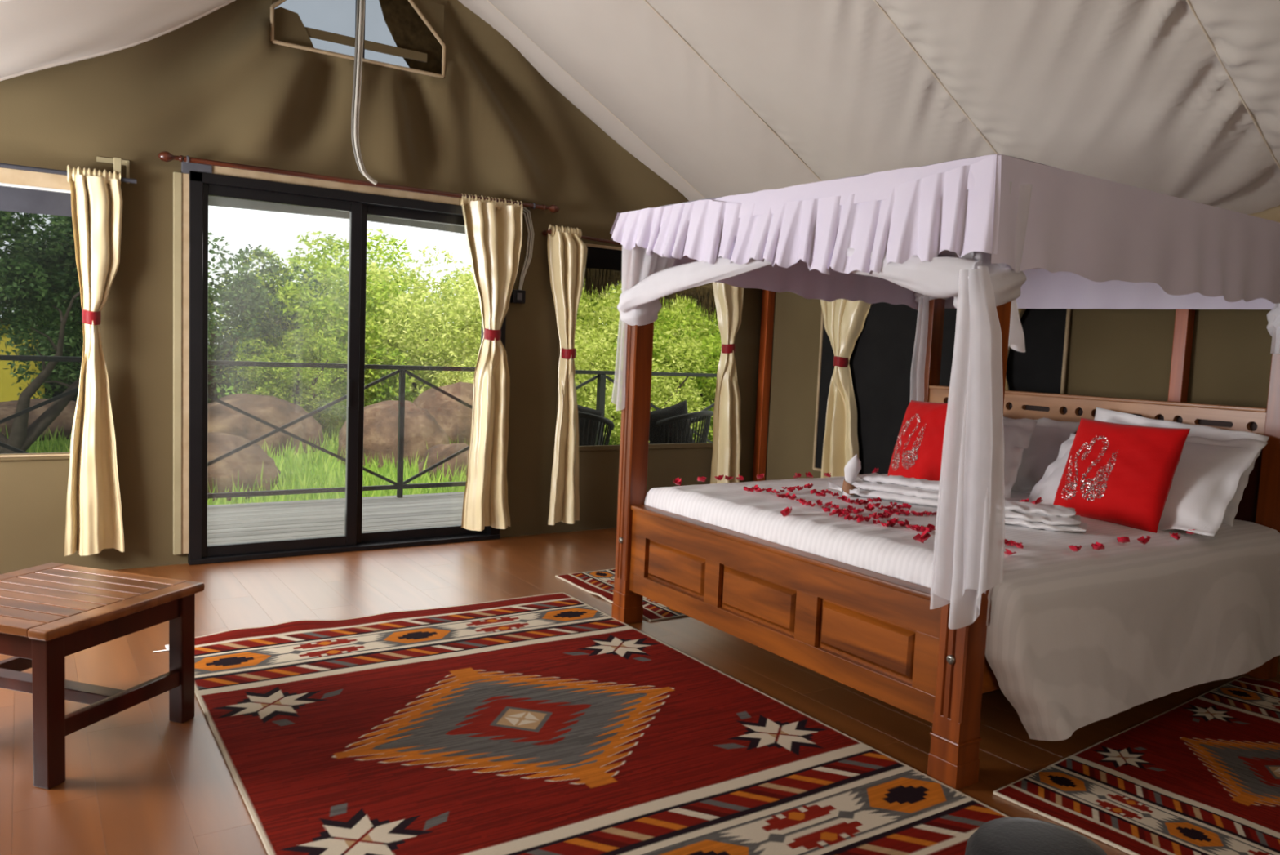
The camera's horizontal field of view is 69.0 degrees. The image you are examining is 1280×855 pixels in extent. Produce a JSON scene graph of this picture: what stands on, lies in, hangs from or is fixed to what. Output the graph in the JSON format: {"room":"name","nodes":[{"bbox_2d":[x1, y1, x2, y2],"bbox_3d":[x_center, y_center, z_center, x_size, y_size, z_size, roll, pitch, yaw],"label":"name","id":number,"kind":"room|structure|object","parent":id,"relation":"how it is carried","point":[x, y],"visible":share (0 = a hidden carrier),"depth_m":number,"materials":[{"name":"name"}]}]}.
{"room":"tent interior","nodes":[
{"label":"tent interior","id":0,"kind":"room"},
{"bbox_2d":[0,0,762,573],"bbox_3d":[-1.663,-1.080,5.414,6.350,3.640,0.250,-1,6,-34],"label":"wall","id":1,"kind":"structure","parent":0,"point":[215,86],"depth_m":5.14,"materials":[{"name":"beige fabric"}]},
{"bbox_2d":[0,167,71,460],"bbox_3d":[-3.326,-0.537,4.359,1.360,1.413,0.037,-1,6,-34],"label":"window","id":2,"kind":"structure","parent":1,"relation":"in","point":[20,191],"depth_m":4.54,"materials":[{"name":"beige wood"}]},
{"bbox_2d":[0,185,71,216],"bbox_3d":[-3.298,-1.116,4.305,1.300,0.160,0.024,-1,6,-34],"label":"rolled blind","id":3,"kind":"object","parent":2,"relation":"attached to","point":[55,200],"depth_m":4.54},
{"bbox_2d":[0,163,137,183],"bbox_3d":[-3.229,-1.234,4.290,1.600,0.038,0.098,-1,6,-34],"label":"curtain rod","id":4,"kind":"object","parent":1,"relation":"attached to","point":[2,165],"visible":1,"depth_m":4.47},
{"bbox_2d":[64,164,124,555],"bbox_3d":[-2.739,-0.319,4.665,0.270,1.933,0.122,-1,6,-34],"label":"curtain","id":5,"kind":"object","parent":4,"relation":"hanging from","point":[94,517],"visible":1,"depth_m":4.66,"materials":[{"name":"fabric"}]},
{"bbox_2d":[96,156,129,183],"bbox_3d":[-2.646,-1.290,4.680,0.145,0.130,0.085,-1,6,-34],"label":"wall bracket","id":6,"kind":"object","parent":1,"relation":"attached to","point":[117,162],"visible":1,"depth_m":4.68,"materials":[{"name":"metal"}]},
{"bbox_2d":[173,172,189,554],"bbox_3d":[-2.442,-0.323,4.955,0.077,2.025,0.022,-1,6,-34],"label":"trim","id":7,"kind":"structure","parent":1,"relation":"attached to","point":[180,180],"depth_m":4.95,"materials":[{"name":"wood"}]},
{"bbox_2d":[181,160,212,173],"bbox_3d":[-2.338,-1.365,4.911,0.145,0.065,0.024,-1,6,-34],"label":"trim","id":8,"kind":"structure","parent":1,"relation":"attached to","point":[185,167],"depth_m":4.90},
{"bbox_2d":[212,165,461,205],"bbox_3d":[-1.548,-1.381,5.442,1.840,0.050,0.018,-1,6,-34],"label":"trim","id":9,"kind":"structure","parent":1,"relation":"attached to","point":[215,170],"depth_m":5.29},
{"bbox_2d":[187,170,506,564],"bbox_3d":[-1.672,-0.316,5.525,1.840,2.100,0.150,-1,6,-34],"label":"door","id":10,"kind":"structure","parent":1,"relation":"in","point":[202,185],"depth_m":5.35,"materials":[{"name":"black metal"}]},
{"bbox_2d":[270,0,445,78],"bbox_3d":[-1.586,-2.327,5.353,1.041,0.480,0.091,-1,6,-34],"label":"window","id":11,"kind":"structure","parent":1,"relation":"in","point":[397,35],"depth_m":5.40,"materials":[{"name":"beige wood"}]},
{"bbox_2d":[158,151,559,213],"bbox_3d":[-1.507,-1.402,5.412,2.317,0.054,0.108,-1,6,-34],"label":"curtain rod","id":12,"kind":"object","parent":1,"relation":"attached to","point":[165,156],"visible":1,"depth_m":5.21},
{"bbox_2d":[459,193,523,530],"bbox_3d":[-0.954,-0.391,5.847,0.411,2.088,0.127,-1,6,-34],"label":"curtain","id":13,"kind":"object","parent":12,"relation":"hanging from","point":[493,228],"visible":1,"depth_m":5.84,"materials":[{"name":"fabric"}]},
{"bbox_2d":[510,289,525,303],"bbox_3d":[-0.786,-0.843,5.996,0.090,0.085,0.050,-1,6,-34],"label":"light switch","id":14,"kind":"object","parent":1,"relation":"attached to","point":[518,296],"visible":0.95,"depth_m":5.97,"materials":[{"name":"black plastic"}]},
{"bbox_2d":[518,206,533,289],"bbox_3d":[-0.744,-1.154,5.985,0.129,0.553,0.016,-1,6,-34],"label":"cable","id":15,"kind":"object","parent":1,"relation":"attached to","point":[525,268],"visible":0.8,"depth_m":5.99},
{"bbox_2d":[542,229,622,245],"bbox_3d":[0.124,-1.235,6.524,1.779,0.117,0.098,-1,6,-34],"label":"curtain rod","id":16,"kind":"object","parent":1,"relation":"attached to","point":[544,233],"visible":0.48,"depth_m":6.19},
{"bbox_2d":[547,224,587,524],"bbox_3d":[-0.482,-0.335,6.164,0.310,1.963,0.118,-1,6,-34],"label":"curtain","id":17,"kind":"object","parent":16,"relation":"hanging from","point":[566,252],"visible":1,"depth_m":6.14,"materials":[{"name":"fabric"}]},
{"bbox_2d":[710,282,743,484],"bbox_3d":[0.645,-0.320,6.917,0.373,1.883,0.120,-1,6,-34],"label":"curtain","id":18,"kind":"object","parent":16,"relation":"hanging from","point":[726,437],"visible":0.65,"depth_m":6.92,"materials":[{"name":"fabric"}]},
{"bbox_2d":[555,243,712,450],"bbox_3d":[0.053,-0.543,6.609,1.440,1.403,0.038,-1,6,-34],"label":"window","id":19,"kind":"structure","parent":1,"relation":"in","point":[598,256],"depth_m":6.37,"materials":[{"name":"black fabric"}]},
{"bbox_2d":[585,246,622,271],"bbox_3d":[0.083,-1.152,6.553,1.380,0.149,0.025,-1,6,-34],"label":"rolled blind","id":20,"kind":"object","parent":19,"relation":"attached to","point":[597,257],"depth_m":6.33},
{"bbox_2d":[0,0,1279,222],"bbox_3d":[0.255,-1.675,2.517,6.850,1.948,7.600,-1,6,-34],"label":"ceiling","id":21,"kind":"structure","parent":0,"point":[1180,99],"depth_m":4.23,"materials":[{"name":"beige fabric"}]},
{"bbox_2d":[351,0,377,185],"bbox_3d":[-1.510,-2.036,5.094,0.147,1.391,0.110,-1,6,-34],"label":"hanging cable","id":22,"kind":"object","parent":21,"relation":"hanging from","point":[360,18],"visible":1,"depth_m":5.06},
{"bbox_2d":[0,527,1279,854],"bbox_3d":[0.252,1.090,2.677,6.460,0.060,7.155,-1,6,-34],"label":"floor","id":23,"kind":"structure","parent":0,"point":[139,780],"depth_m":3.35,"materials":[{"name":"brown wood"}]},
{"bbox_2d":[0,562,204,788],"bbox_3d":[-1.818,0.729,2.870,0.642,0.452,0.581,4,5,16],"label":"coffee table","id":24,"kind":"object","parent":23,"relation":"on","point":[50,612],"visible":1,"depth_m":2.79,"materials":[{"name":"wood"}]},
{"bbox_2d":[152,591,1011,854],"bbox_3d":[-0.432,0.978,3.123,1.890,0.029,2.740,-1,6,-33],"label":"patterned rug","id":25,"kind":"object","parent":23,"relation":"on","point":[549,723],"visible":0.98,"depth_m":2.90,"materials":[{"name":"red fabric"}]},
{"bbox_2d":[555,568,686,621],"bbox_3d":[0.572,0.840,5.261,1.877,0.029,0.932,-1,6,-34],"label":"patterned rug","id":26,"kind":"object","parent":23,"relation":"on","point":[600,583],"visible":0.05,"depth_m":4.89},
{"bbox_2d":[752,288,774,480],"bbox_3d":[0.950,-0.292,7.154,0.070,2.000,0.070,-1,6,-34],"label":"wooden upright","id":27,"kind":"object","parent":23,"relation":"on","point":[768,296],"visible":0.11,"depth_m":7.12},
{"bbox_2d":[611,267,1279,789],"bbox_3d":[1.319,0.072,4.086,2.121,1.820,1.950,-1,6,-34],"label":"bed","id":28,"kind":"object","parent":23,"relation":"on","point":[877,635],"visible":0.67,"depth_m":3.56,"materials":[{"name":"wood"}]},
{"bbox_2d":[609,153,1279,310],"bbox_3d":[1.339,-0.721,4.013,2.306,0.359,2.054,-1,6,-34],"label":"canopy","id":29,"kind":"object","parent":28,"relation":"attached to","point":[1095,242],"visible":0.91,"depth_m":3.12,"materials":[{"name":"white fabric"}]},
{"bbox_2d":[611,181,1279,629],"bbox_3d":[1.333,-0.166,4.018,2.271,1.293,2.127,-1,6,-34],"label":"net","id":30,"kind":"object","parent":28,"relation":"hanging from","point":[968,555],"visible":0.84,"depth_m":2.65,"materials":[{"name":"fabric"}]},
{"bbox_3d":[1.327,0.444,4.091,1.890,0.200,1.750,-1,6,-34],"label":"mattress","id":31,"kind":"object","parent":28,"relation":"on","visible":0},
{"bbox_2d":[644,473,1279,740],"bbox_3d":[1.348,0.601,4.027,1.910,0.549,1.967,-1,6,-34],"label":"duvet","id":32,"kind":"object","parent":31,"relation":"on","point":[1087,635],"visible":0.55,"depth_m":3.25,"materials":[{"name":"fabric"}]},
{"bbox_2d":[672,476,681,484],"bbox_3d":[0.171,0.246,4.257,0.038,0.035,0.043,4,5,17],"label":"petal","id":33,"kind":"object","parent":32,"relation":"on","point":[677,481],"visible":1,"depth_m":4.26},
{"bbox_2d":[697,475,706,481],"bbox_3d":[0.291,0.242,4.367,0.040,0.024,0.044,1,5,-16],"label":"petal","id":34,"kind":"object","parent":32,"relation":"on","point":[699,478],"visible":1,"depth_m":4.36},
{"bbox_2d":[714,475,724,479],"bbox_3d":[0.377,0.239,4.437,0.044,0.030,0.038,2,5,-4],"label":"petal","id":35,"kind":"object","parent":32,"relation":"on","point":[719,477],"visible":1,"depth_m":4.42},
{"bbox_2d":[724,475,733,479],"bbox_3d":[0.427,0.242,4.466,0.045,0.022,0.038,1,5,-14],"label":"petal","id":36,"kind":"object","parent":32,"relation":"on","point":[726,477],"visible":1,"depth_m":4.46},
{"bbox_2d":[736,474,743,479],"bbox_3d":[0.484,0.240,4.485,0.039,0.030,0.042,2,5,-3],"label":"petal","id":37,"kind":"object","parent":32,"relation":"on","point":[740,477],"visible":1,"depth_m":4.47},
{"bbox_2d":[755,473,764,479],"bbox_3d":[0.591,0.239,4.573,0.038,0.032,0.044,3,5,10],"label":"petal","id":38,"kind":"object","parent":32,"relation":"on","point":[760,476],"visible":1,"depth_m":4.56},
{"bbox_2d":[780,506,791,515],"bbox_3d":[0.562,0.321,3.577,0.049,0.041,0.042,4,5,22],"label":"petal","id":39,"kind":"object","parent":32,"relation":"on","point":[787,510],"visible":1,"depth_m":3.57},
{"bbox_2d":[793,472,801,478],"bbox_3d":[0.790,0.240,4.665,0.039,0.030,0.044,2,5,-5],"label":"petal","id":40,"kind":"object","parent":32,"relation":"on","point":[797,475],"visible":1,"depth_m":4.65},
{"bbox_2d":[804,471,813,477],"bbox_3d":[0.853,0.238,4.678,0.043,0.029,0.040,6,6,38],"label":"petal","id":41,"kind":"object","parent":32,"relation":"on","point":[809,474],"visible":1,"depth_m":4.68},
{"bbox_2d":[838,511,846,516],"bbox_3d":[0.773,0.332,3.564,0.031,0.022,0.027,5,5,28],"label":"petal","id":42,"kind":"object","parent":32,"relation":"on","point":[841,513],"visible":1,"depth_m":3.57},
{"bbox_2d":[840,494,847,501],"bbox_3d":[0.868,0.302,3.963,0.031,0.027,0.029,3,5,11],"label":"petal","id":43,"kind":"object","parent":32,"relation":"on","point":[844,497],"visible":0.93,"depth_m":3.97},
{"bbox_2d":[827,453,861,496],"bbox_3d":[0.932,0.208,4.145,0.070,0.191,0.190,-1,6,-34],"label":"folded napkin","id":44,"kind":"object","parent":32,"relation":"on","point":[852,468],"visible":1,"depth_m":4.12,"materials":[{"name":"white fabric"}]},
{"bbox_2d":[846,504,856,511],"bbox_3d":[0.842,0.321,3.705,0.036,0.022,0.032,4,5,13],"label":"petal","id":45,"kind":"object","parent":32,"relation":"on","point":[850,508],"visible":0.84,"depth_m":3.70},
{"bbox_2d":[855,497,864,505],"bbox_3d":[0.917,0.311,3.885,0.035,0.028,0.029,-1,6,-35],"label":"petal","id":46,"kind":"object","parent":32,"relation":"on","point":[860,501],"visible":1,"depth_m":3.89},
{"bbox_2d":[857,516,863,522],"bbox_3d":[0.819,0.342,3.463,0.025,0.024,0.028,2,5,-2],"label":"petal","id":47,"kind":"object","parent":32,"relation":"on","point":[860,518],"visible":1,"depth_m":3.45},
{"bbox_2d":[864,502,873,511],"bbox_3d":[0.921,0.321,3.744,0.035,0.032,0.029,4,5,15],"label":"petal","id":48,"kind":"object","parent":32,"relation":"on","point":[869,506],"visible":1,"depth_m":3.75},
{"bbox_2d":[883,511,892,518],"bbox_3d":[0.949,0.337,3.568,0.036,0.020,0.033,-1,6,-34],"label":"petal","id":49,"kind":"object","parent":32,"relation":"on","point":[889,514],"visible":1,"depth_m":3.57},
{"bbox_2d":[841,472,939,506],"bbox_3d":[1.161,0.271,4.036,0.570,0.108,0.177,6,6,40],"label":"folded towel","id":50,"kind":"object","parent":32,"relation":"on","point":[922,491],"visible":0.66,"depth_m":4.01,"materials":[{"name":"white fabric"}]},
{"bbox_2d":[887,400,947,480],"bbox_3d":[1.377,0.078,4.427,0.202,0.434,0.487,0,5,-23],"label":"cushion","id":51,"kind":"object","parent":32,"relation":"on","point":[918,446],"visible":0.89,"depth_m":4.39,"materials":[{"name":"fabric"}]},
{"bbox_2d":[912,529,930,542],"bbox_3d":[0.948,0.365,3.132,0.045,0.041,0.053,-1,6,-36],"label":"petal","id":52,"kind":"object","parent":32,"relation":"on","point":[925,535],"visible":1,"depth_m":3.14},
{"bbox_2d":[920,525,925,532],"bbox_3d":[1.007,0.362,3.318,0.033,0.028,0.028,4,5,16],"label":"petal","id":53,"kind":"object","parent":32,"relation":"on","point":[922,528],"visible":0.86,"depth_m":3.31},
{"bbox_2d":[927,523,935,530],"bbox_3d":[1.047,0.359,3.339,0.032,0.023,0.031,5,6,32],"label":"petal","id":54,"kind":"object","parent":32,"relation":"on","point":[931,526],"visible":0.69,"depth_m":3.35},
{"bbox_2d":[1004,548,1017,555],"bbox_3d":[1.186,0.400,2.985,0.043,0.028,0.037,-1,6,-35],"label":"petal","id":55,"kind":"object","parent":32,"relation":"on","point":[1007,552],"visible":0.96,"depth_m":2.97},
{"bbox_2d":[1008,539,1016,546],"bbox_3d":[1.249,0.388,3.116,0.032,0.021,0.030,5,6,33],"label":"petal","id":56,"kind":"object","parent":32,"relation":"on","point":[1011,543],"visible":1,"depth_m":3.12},
{"bbox_2d":[1016,542,1023,548],"bbox_3d":[1.262,0.394,3.094,0.023,0.017,0.026,2,5,-8],"label":"petal","id":57,"kind":"object","parent":32,"relation":"on","point":[1018,545],"visible":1,"depth_m":3.09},
{"bbox_2d":[1003,418,1037,497],"bbox_3d":[1.601,0.128,4.545,0.529,0.360,0.399,6,6,38],"label":"pillow","id":58,"kind":"object","parent":32,"relation":"on","point":[1018,433],"visible":0.19,"depth_m":4.45,"materials":[{"name":"white fabric"}]},
{"bbox_2d":[1003,416,1079,493],"bbox_3d":[1.844,0.123,4.682,0.296,0.364,0.600,-2,6,-40],"label":"pillow","id":59,"kind":"object","parent":32,"relation":"on","point":[1048,435],"visible":0.28,"depth_m":4.52,"materials":[{"name":"white fabric"}]},
{"bbox_2d":[1004,499,1087,532],"bbox_3d":[1.484,0.335,3.586,0.440,0.084,0.272,5,5,26],"label":"folded towel","id":60,"kind":"object","parent":32,"relation":"on","point":[1053,517],"visible":0.7,"depth_m":3.50,"materials":[{"name":"white fabric"}]},
{"bbox_2d":[1031,496,1043,504],"bbox_3d":[1.530,0.280,3.593,0.044,0.031,0.041,2,5,-7],"label":"petal","id":61,"kind":"object","parent":60,"relation":"on","point":[1037,500],"visible":1,"depth_m":3.59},
{"bbox_2d":[1068,544,1082,551],"bbox_3d":[1.447,0.400,3.095,0.043,0.028,0.037,-1,6,-34],"label":"petal","id":62,"kind":"object","parent":32,"relation":"on","point":[1073,548],"visible":1,"depth_m":3.08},
{"bbox_2d":[1091,541,1104,550],"bbox_3d":[1.544,0.401,3.139,0.038,0.026,0.042,0,6,-30],"label":"petal","id":63,"kind":"object","parent":32,"relation":"on","point":[1097,545],"visible":1,"depth_m":3.13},
{"bbox_2d":[1053,417,1190,533],"bbox_3d":[1.930,0.183,3.771,0.213,0.408,0.478,0,5,-28],"label":"cushion","id":64,"kind":"object","parent":32,"relation":"on","point":[1114,473],"visible":1,"depth_m":3.69,"materials":[{"name":"fabric"}]},
{"bbox_2d":[1116,536,1129,542],"bbox_3d":[1.709,0.395,3.297,0.038,0.028,0.040,1,5,-12],"label":"petal","id":65,"kind":"object","parent":32,"relation":"on","point":[1123,539],"visible":1,"depth_m":3.28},
{"bbox_2d":[1137,535,1151,544],"bbox_3d":[1.787,0.396,3.301,0.039,0.032,0.038,3,5,8],"label":"petal","id":66,"kind":"object","parent":32,"relation":"on","point":[1142,540],"visible":1,"depth_m":3.30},
{"bbox_2d":[1028,433,1267,536],"bbox_3d":[2.060,0.211,3.883,0.417,0.396,0.838,-1,6,-34],"label":"pillow","id":67,"kind":"object","parent":32,"relation":"on","point":[1208,473],"visible":0.39,"depth_m":3.62,"materials":[{"name":"white fabric"}]},
{"bbox_2d":[1168,531,1180,539],"bbox_3d":[1.960,0.396,3.409,0.043,0.025,0.036,-2,7,-43],"label":"petal","id":68,"kind":"object","parent":32,"relation":"on","point":[1175,535],"visible":1,"depth_m":3.41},
{"bbox_2d":[1093,407,1269,525],"bbox_3d":[2.280,0.163,4.096,0.216,0.451,0.775,-1,6,-36],"label":"pillow","id":69,"kind":"object","parent":32,"relation":"on","point":[1101,414],"visible":0.2,"depth_m":3.99,"materials":[{"name":"white fabric"}]},
{"bbox_2d":[964,817,1106,854],"bbox_3d":[0.652,0.925,1.550,0.240,0.494,0.240,-1,6,-34],"label":"round stool","id":70,"kind":"object","parent":23,"relation":"on","point":[1003,835],"visible":1,"depth_m":1.54,"materials":[{"name":"grey fabric"}]},
{"bbox_2d":[993,675,1279,854],"bbox_3d":[2.064,1.095,2.977,1.877,0.029,0.905,-1,6,-38],"label":"patterned rug","id":71,"kind":"object","parent":23,"relation":"on","point":[1200,775],"visible":1,"depth_m":2.86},
{"bbox_2d":[1167,309,1195,402],"bbox_3d":[2.653,-0.006,4.616,0.065,2.000,0.065,-1,6,-34],"label":"wooden upright","id":72,"kind":"object","parent":23,"relation":"on","point":[1184,318],"visible":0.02,"depth_m":4.56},
{"bbox_2d":[764,255,1271,479],"bbox_3d":[2.908,0.021,4.297,0.015,2.020,7.105,-1,6,-34],"label":"wall","id":73,"kind":"structure","parent":0,"point":[1124,353],"depth_m":4.91,"materials":[{"name":"beige fabric"}]},
{"bbox_2d":[812,302,1071,474],"bbox_3d":[1.809,-0.331,5.900,0.023,1.462,1.902,-1,6,-34],"label":"window","id":74,"kind":"structure","parent":73,"relation":"in","point":[880,362],"depth_m":6.12,"materials":[{"name":"glass"}]},
{"bbox_3d":[1.792,-1.077,5.871,0.081,0.021,2.050,-1,6,-34],"label":"curtain rod","id":75,"kind":"object","parent":73,"relation":"attached to","visible":0},
{"bbox_2d":[820,298,871,477],"bbox_3d":[1.399,-0.243,6.439,0.155,1.872,0.638,-1,6,-34],"label":"curtain","id":76,"kind":"object","parent":75,"relation":"hanging from","point":[844,320],"visible":0.62,"depth_m":6.38,"materials":[{"name":"fabric"}]},
{"bbox_2d":[1004,308,1026,390],"bbox_3d":[2.079,-0.126,5.390,0.140,1.873,0.468,-1,6,-34],"label":"curtain","id":77,"kind":"object","parent":75,"relation":"hanging from","point":[1021,311],"visible":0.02,"depth_m":5.35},
{"label":"outside","id":78,"kind":"structure","parent":0,"visible":0},
{"bbox_2d":[207,491,464,544],"bbox_3d":[-1.177,0.699,7.204,10.200,0.100,1.907,-1,6,-34],"label":"deck","id":79,"kind":"object","parent":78,"point":[228,523],"visible":0.01,"depth_m":6.73,"materials":[{"name":"wood"}]},
{"bbox_2d":[0,355,716,498],"bbox_3d":[-1.959,0.035,7.630,12.000,1.085,0.060,-1,6,-34],"label":"deck railing","id":80,"kind":"object","parent":79,"relation":"on","point":[400,485],"visible":0.33,"depth_m":7.45,"materials":[{"name":"metal"}]},
{"bbox_2d":[577,411,614,445],"bbox_3d":[-0.561,0.260,7.250,0.704,0.823,0.620,3,5,3],"label":"wicker chair","id":81,"kind":"object","parent":79,"relation":"on","point":[608,422],"visible":0.23,"depth_m":7.02,"materials":[{"name":"wicker"}]},
{"bbox_2d":[577,404,603,445],"bbox_3d":[-0.502,0.032,7.114,0.557,0.542,0.154,-2,6,-42],"label":"cushion","id":82,"kind":"object","parent":81,"relation":"on","point":[580,408],"visible":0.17,"depth_m":7.13,"materials":[{"name":"grey fabric"}]},
{"bbox_2d":[580,267,718,324],"bbox_3d":[0.670,-0.763,9.630,4.308,2.560,0.980,-1,6,-34],"label":"eave","id":83,"kind":"object","parent":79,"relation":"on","point":[704,295],"visible":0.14,"depth_m":8.70,"materials":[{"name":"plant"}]},
{"bbox_2d":[648,410,713,444],"bbox_3d":[0.281,0.249,7.808,0.620,0.823,0.704,5,6,31],"label":"wicker chair","id":84,"kind":"object","parent":79,"relation":"on","point":[696,416],"visible":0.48,"depth_m":7.53,"materials":[{"name":"wicker"}]},
{"bbox_2d":[648,400,693,444],"bbox_3d":[0.246,0.042,7.614,0.543,0.530,0.160,-2,6,-40],"label":"cushion","id":85,"kind":"object","parent":84,"relation":"on","point":[655,435],"visible":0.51,"depth_m":7.54,"materials":[{"name":"grey fabric"}]},
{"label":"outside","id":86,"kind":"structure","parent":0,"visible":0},
{"bbox_2d":[208,195,465,234],"bbox_3d":[-2.168,-1.391,5.942,3.300,0.102,0.040,-1,6,-34],"label":"flysheet edge","id":87,"kind":"object","parent":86,"point":[212,200],"visible":0.35,"depth_m":5.97,"materials":[{"name":"fabric"}]},
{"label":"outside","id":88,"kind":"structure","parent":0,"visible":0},
{"bbox_2d":[0,360,713,505],"bbox_3d":[-8.005,-2.071,39.090,90.000,0.719,60.000,-1,6,-34],"label":"ground","id":89,"kind":"structure","parent":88,"point":[232,386],"depth_m":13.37,"materials":[{"name":"green plant"}]},
{"bbox_2d":[0,398,76,440],"bbox_3d":[-9.832,-0.125,15.156,2.449,0.669,1.697,-1,6,-34],"label":"boulder","id":90,"kind":"object","parent":89,"relation":"on","point":[7,408],"visible":0.29,"depth_m":14.75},
{"bbox_2d":[0,317,81,401],"bbox_3d":[-14.094,-1.328,18.822,7.000,1.860,3.400,-1,6,-34],"label":"outbuilding","id":91,"kind":"structure","parent":89,"relation":"on","point":[8,392],"depth_m":18.26,"materials":[{"name":"yellow paint"}]},
{"bbox_2d":[0,210,83,453],"bbox_3d":[-7.945,-1.326,11.356,4.536,3.943,2.829,-2,6,-42],"label":"tree","id":92,"kind":"object","parent":89,"relation":"on","point":[28,268],"visible":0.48,"depth_m":11.29,"materials":[{"name":"green plant"}]},
{"bbox_2d":[0,235,216,399],"bbox_3d":[-10.045,-1.898,17.669,3.690,3.615,3.888,0,5,-28],"label":"tree","id":93,"kind":"object","parent":89,"relation":"on","point":[72,344],"visible":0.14,"depth_m":16.91,"materials":[{"name":"green plant"}]},
{"bbox_2d":[207,431,280,501],"bbox_3d":[-4.948,0.481,10.509,1.668,0.837,1.271,-1,6,-34],"label":"boulder","id":94,"kind":"object","parent":89,"relation":"on","point":[246,463],"visible":0.27,"depth_m":10.31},
{"bbox_2d":[207,393,324,456],"bbox_3d":[-6.095,0.043,14.492,2.228,1.112,1.803,-1,6,-34],"label":"boulder","id":95,"kind":"object","parent":89,"relation":"on","point":[275,411],"visible":0.35,"depth_m":14.11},
{"bbox_2d":[207,232,328,403],"bbox_3d":[-7.561,-1.613,15.969,3.395,3.505,3.577,5,5,29],"label":"tree","id":96,"kind":"object","parent":89,"relation":"on","point":[248,308],"visible":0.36,"depth_m":15.61,"materials":[{"name":"green plant"}]},
{"bbox_2d":[231,327,366,422],"bbox_3d":[-5.767,-0.725,15.704,2.122,1.944,2.084,4,5,20],"label":"bush","id":97,"kind":"object","parent":89,"relation":"on","point":[308,378],"visible":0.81,"depth_m":15.49,"materials":[{"name":"green plant"}]},
{"bbox_2d":[214,259,393,384],"bbox_3d":[-10.781,-2.927,30.305,5.787,5.062,5.682,2,5,-7],"label":"bush","id":98,"kind":"object","parent":89,"relation":"on","point":[300,260],"visible":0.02,"depth_m":29.22,"materials":[{"name":"green plant"}]},
{"bbox_2d":[208,230,416,434],"bbox_3d":[-6.227,-1.696,17.605,3.858,3.937,3.788,0,5,-23],"label":"bush","id":99,"kind":"object","parent":89,"relation":"on","point":[335,333],"visible":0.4,"depth_m":16.83,"materials":[{"name":"green plant"}]},
{"bbox_2d":[284,228,453,405],"bbox_3d":[-6.105,-2.370,21.397,4.247,4.232,4.244,-1,6,-34],"label":"bush","id":100,"kind":"object","parent":89,"relation":"on","point":[389,259],"visible":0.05,"depth_m":20.99,"materials":[{"name":"green plant"}]},
{"bbox_2d":[337,400,449,467],"bbox_3d":[-3.695,0.146,14.151,1.576,1.125,1.540,3,5,3],"label":"boulder","id":101,"kind":"object","parent":89,"relation":"on","point":[380,426],"visible":0.43,"depth_m":13.68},
{"bbox_2d":[316,245,481,409],"bbox_3d":[-4.175,-1.766,18.476,4.044,3.799,4.416,5,6,31],"label":"bush","id":102,"kind":"object","parent":89,"relation":"on","point":[428,347],"visible":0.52,"depth_m":17.99,"materials":[{"name":"green plant"}]},
{"bbox_2d":[413,381,473,444],"bbox_3d":[-3.180,-0.084,16.241,2.429,1.450,1.820,-1,6,-34],"label":"boulder","id":103,"kind":"object","parent":89,"relation":"on","point":[453,416],"visible":0.15,"depth_m":15.54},
{"bbox_2d":[417,442,468,481],"bbox_3d":[-2.526,0.478,12.884,1.128,0.550,1.009,-1,6,-34],"label":"boulder","id":104,"kind":"object","parent":89,"relation":"on","point":[444,451],"visible":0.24,"depth_m":12.50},
{"bbox_2d":[426,269,475,363],"bbox_3d":[-5.656,-2.889,32.421,5.682,5.062,5.787,0,5,-23],"label":"bush","id":105,"kind":"object","parent":89,"relation":"on","point":[459,273],"visible":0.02,"depth_m":31.49,"materials":[{"name":"green plant"}]},
{"bbox_2d":[434,353,477,386],"bbox_3d":[-2.927,-0.514,17.466,2.501,1.661,2.310,-1,6,-34],"label":"bush","id":106,"kind":"object","parent":89,"relation":"on","point":[465,377],"visible":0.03,"depth_m":17.33,"materials":[{"name":"green plant"}]},
{"bbox_2d":[406,271,585,396],"bbox_3d":[-3.015,-1.678,20.399,4.085,3.682,4.432,-1,6,-34],"label":"bush","id":107,"kind":"object","parent":89,"relation":"on","point":[469,272],"visible":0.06,"depth_m":19.39,"materials":[{"name":"green plant"}]},
{"bbox_2d":[573,316,715,444],"bbox_3d":[-0.164,-0.540,15.480,3.380,2.616,3.095,-1,6,-39],"label":"bush","id":108,"kind":"object","parent":89,"relation":"on","point":[611,413],"visible":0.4,"depth_m":14.93,"materials":[{"name":"green plant"}]},
{"bbox_2d":[574,280,715,396],"bbox_3d":[0.140,-2.849,21.926,5.015,5.604,4.925,-2,7,-43],"label":"bush","id":109,"kind":"object","parent":89,"relation":"on","point":[588,299],"visible":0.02,"depth_m":21.86,"materials":[{"name":"green plant"}]},
{"bbox_2d":[573,278,720,435],"bbox_3d":[0.114,-1.498,17.646,4.572,3.964,4.650,-1,6,-34],"label":"bush","id":110,"kind":"object","parent":89,"relation":"on","point":[611,315],"visible":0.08,"depth_m":16.64,"materials":[{"name":"green plant"}]},
{"bbox_2d":[611,295,721,442],"bbox_3d":[1.259,-1.019,16.384,3.665,3.562,3.599,6,6,37],"label":"bush","id":111,"kind":"object","parent":89,"relation":"on","point":[714,346],"visible":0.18,"depth_m":15.74,"materials":[{"name":"green plant"}]},
{"bbox_2d":[652,293,717,429],"bbox_3d":[2.010,-1.505,19.668,4.539,4.264,4.957,2,5,-9],"label":"bush","id":112,"kind":"object","parent":89,"relation":"on","point":[682,308],"visible":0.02,"depth_m":18.92,"materials":[{"name":"green plant"}]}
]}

